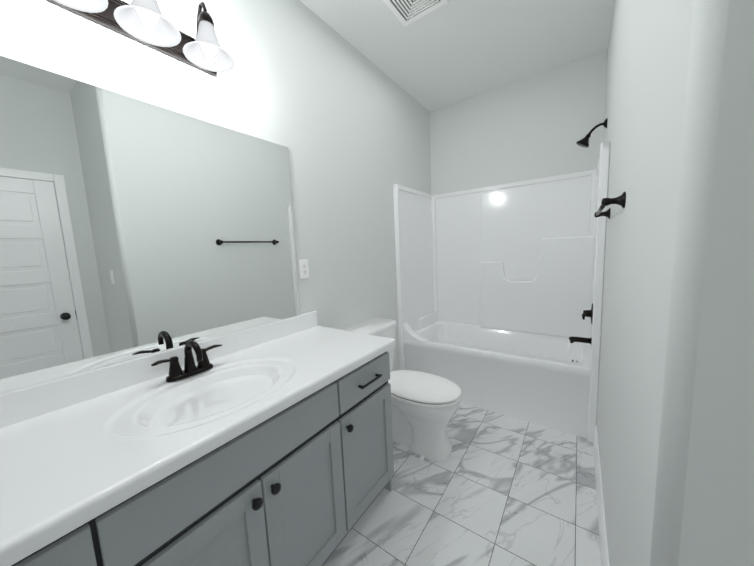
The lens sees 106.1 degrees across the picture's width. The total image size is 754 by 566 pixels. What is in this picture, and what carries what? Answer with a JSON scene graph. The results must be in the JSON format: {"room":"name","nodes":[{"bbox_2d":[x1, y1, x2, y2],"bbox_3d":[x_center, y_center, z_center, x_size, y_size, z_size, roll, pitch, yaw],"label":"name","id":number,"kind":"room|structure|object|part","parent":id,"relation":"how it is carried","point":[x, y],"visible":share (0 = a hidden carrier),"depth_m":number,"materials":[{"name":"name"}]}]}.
{"room":"bathroom","nodes":[
{"label":"bathroom","id":0,"kind":"room"},
{"bbox_2d":[0,0,430,370],"bbox_3d":[-0.581,-0.234,1.682,0.120,2.840,4.290,2,8,35],"label":"wall","id":1,"kind":"structure","parent":0,"point":[344,121],"depth_m":1.75,"materials":[{"name":"white paint"}]},
{"bbox_2d":[47,0,234,75],"bbox_3d":[-0.819,-0.988,0.991,0.240,0.224,0.584,2,8,35],"label":"sconce","id":2,"kind":"object","parent":1,"relation":"attached to","point":[146,23],"visible":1,"depth_m":1.03,"materials":[{"name":"white glass"}]},
{"bbox_3d":[-0.909,-0.923,0.818,0.184,0.124,0.184,2,8,35],"label":"lamp shade","id":3,"kind":"part","parent":2,"relation":"part of","materials":[{"name":"white glass"}]},
{"bbox_3d":[-0.794,-0.947,0.979,0.184,0.124,0.184,2,8,35],"label":"lamp shade","id":4,"kind":"part","parent":2,"relation":"part of","materials":[{"name":"white glass"}]},
{"bbox_3d":[-0.793,-0.921,0.982,0.060,0.090,0.060,2,8,35],"label":"bulb","id":5,"kind":"part","parent":2,"relation":"part of","materials":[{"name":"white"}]},
{"bbox_3d":[-0.677,-0.945,1.144,0.060,0.090,0.060,2,8,35],"label":"bulb","id":6,"kind":"part","parent":2,"relation":"part of","materials":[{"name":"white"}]},
{"bbox_3d":[-0.678,-0.971,1.141,0.184,0.124,0.184,2,8,35],"label":"lamp shade","id":7,"kind":"part","parent":2,"relation":"part of","materials":[{"name":"white glass"}]},
{"bbox_2d":[0,56,300,393],"bbox_3d":[-0.905,-0.207,1.114,0.006,0.980,1.423,2,8,35],"label":"mirror","id":8,"kind":"object","parent":1,"relation":"attached to","point":[131,228],"visible":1,"depth_m":1.05,"materials":[{"name":"clear glass"}]},
{"bbox_2d":[299,259,308,278],"bbox_3d":[-0.452,-0.087,1.760,0.008,0.117,0.072,2,8,35],"label":"electrical outlet","id":9,"kind":"object","parent":1,"relation":"attached to","point":[304,268],"visible":1,"depth_m":1.76,"materials":[{"name":"white plastic"}]},
{"bbox_2d":[300,0,614,111],"bbox_3d":[0.351,-1.644,0.806,2.564,0.080,4.290,2,8,35],"label":"ceiling","id":10,"kind":"structure","parent":0,"point":[450,52],"depth_m":2.06,"materials":[{"name":"white paint"}]},
{"bbox_2d":[383,0,447,26],"bbox_3d":[0.220,-1.694,1.685,0.300,0.012,0.300,2,8,35],"label":"ceiling vent","id":11,"kind":"object","parent":10,"relation":"in","point":[406,12],"visible":0.98,"depth_m":1.75,"materials":[{"name":"white plastic"}]},
{"bbox_2d":[322,403,600,565],"bbox_3d":[0.479,1.254,1.144,2.564,0.080,4.290,2,8,35],"label":"floor","id":12,"kind":"structure","parent":0,"point":[494,489],"depth_m":1.49,"materials":[{"name":"tile"}]},
{"bbox_2d":[0,311,395,565],"bbox_3d":[-0.589,0.747,1.084,0.616,1.034,1.580,2,8,35],"label":"bathroom vanity","id":13,"kind":"object","parent":12,"relation":"on","point":[269,444],"visible":1,"depth_m":0.91,"materials":[{"name":"grey"}]},
{"bbox_2d":[151,340,221,381],"bbox_3d":[-0.735,0.301,1.135,0.144,0.148,0.257,2,8,35],"label":"faucet","id":14,"kind":"object","parent":13,"relation":"on","point":[204,369],"depth_m":1.14,"materials":[{"name":"black metal"}]},
{"bbox_2d":[344,318,460,461],"bbox_3d":[0.189,0.727,2.011,0.810,0.790,0.514,2,8,35],"label":"toilet","id":15,"kind":"object","parent":12,"relation":"on","point":[424,407],"visible":0.6,"depth_m":1.85,"materials":[{"name":"white ceramic"}]},
{"bbox_3d":[0.278,0.707,1.944,0.588,0.054,0.386,2,8,35],"label":"seat","id":16,"kind":"part","parent":15,"relation":"part of","materials":[{"name":"white plastic"}]},
{"bbox_2d":[393,142,609,442],"bbox_3d":[1.040,0.048,2.560,1.520,1.937,0.823,2,8,35],"label":"bathtub","id":17,"kind":"object","parent":12,"relation":"on","point":[499,297],"visible":0.98,"depth_m":2.63,"materials":[{"name":"white plastic"}]},
{"bbox_2d":[569,303,592,361],"bbox_3d":[1.594,0.422,2.226,0.149,0.542,0.179,2,8,35],"label":"faucet","id":18,"kind":"object","parent":17,"relation":"on","point":[585,351],"depth_m":2.20,"materials":[{"name":"black metal"}]},
{"bbox_2d":[429,51,606,194],"bbox_3d":[1.669,-0.443,2.624,2.444,2.840,0.120,2,8,35],"label":"wall","id":19,"kind":"structure","parent":0,"point":[538,126],"depth_m":2.63,"materials":[{"name":"white paint"}]},
{"bbox_2d":[596,0,753,565],"bbox_3d":[1.507,-0.269,1.192,0.800,2.840,2.420,2,8,35],"label":"wall","id":20,"kind":"structure","parent":0,"point":[675,418],"depth_m":0.48,"materials":[{"name":"white paint"}]},
{"bbox_2d":[576,118,607,147],"bbox_3d":[1.546,-1.073,2.048,0.176,0.169,0.090,2,8,35],"label":"shower head","id":21,"kind":"object","parent":20,"relation":"attached to","point":[584,142],"visible":1,"depth_m":2.05},
{"bbox_2d":[593,426,609,565],"bbox_3d":[1.005,1.108,1.263,0.014,0.135,1.565,2,8,35],"label":"baseboard","id":22,"kind":"structure","parent":20,"relation":"attached to","point":[603,535],"depth_m":1.35,"materials":[{"name":"white paint"}]},
{"bbox_2d":[594,192,625,218],"bbox_3d":[1.066,-0.344,1.317,0.068,0.060,0.690,2,8,35],"label":"towel rail","id":23,"kind":"object","parent":20,"relation":"attached to","point":[620,200],"visible":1,"depth_m":1.06,"materials":[{"name":"black metal"}]}
]}

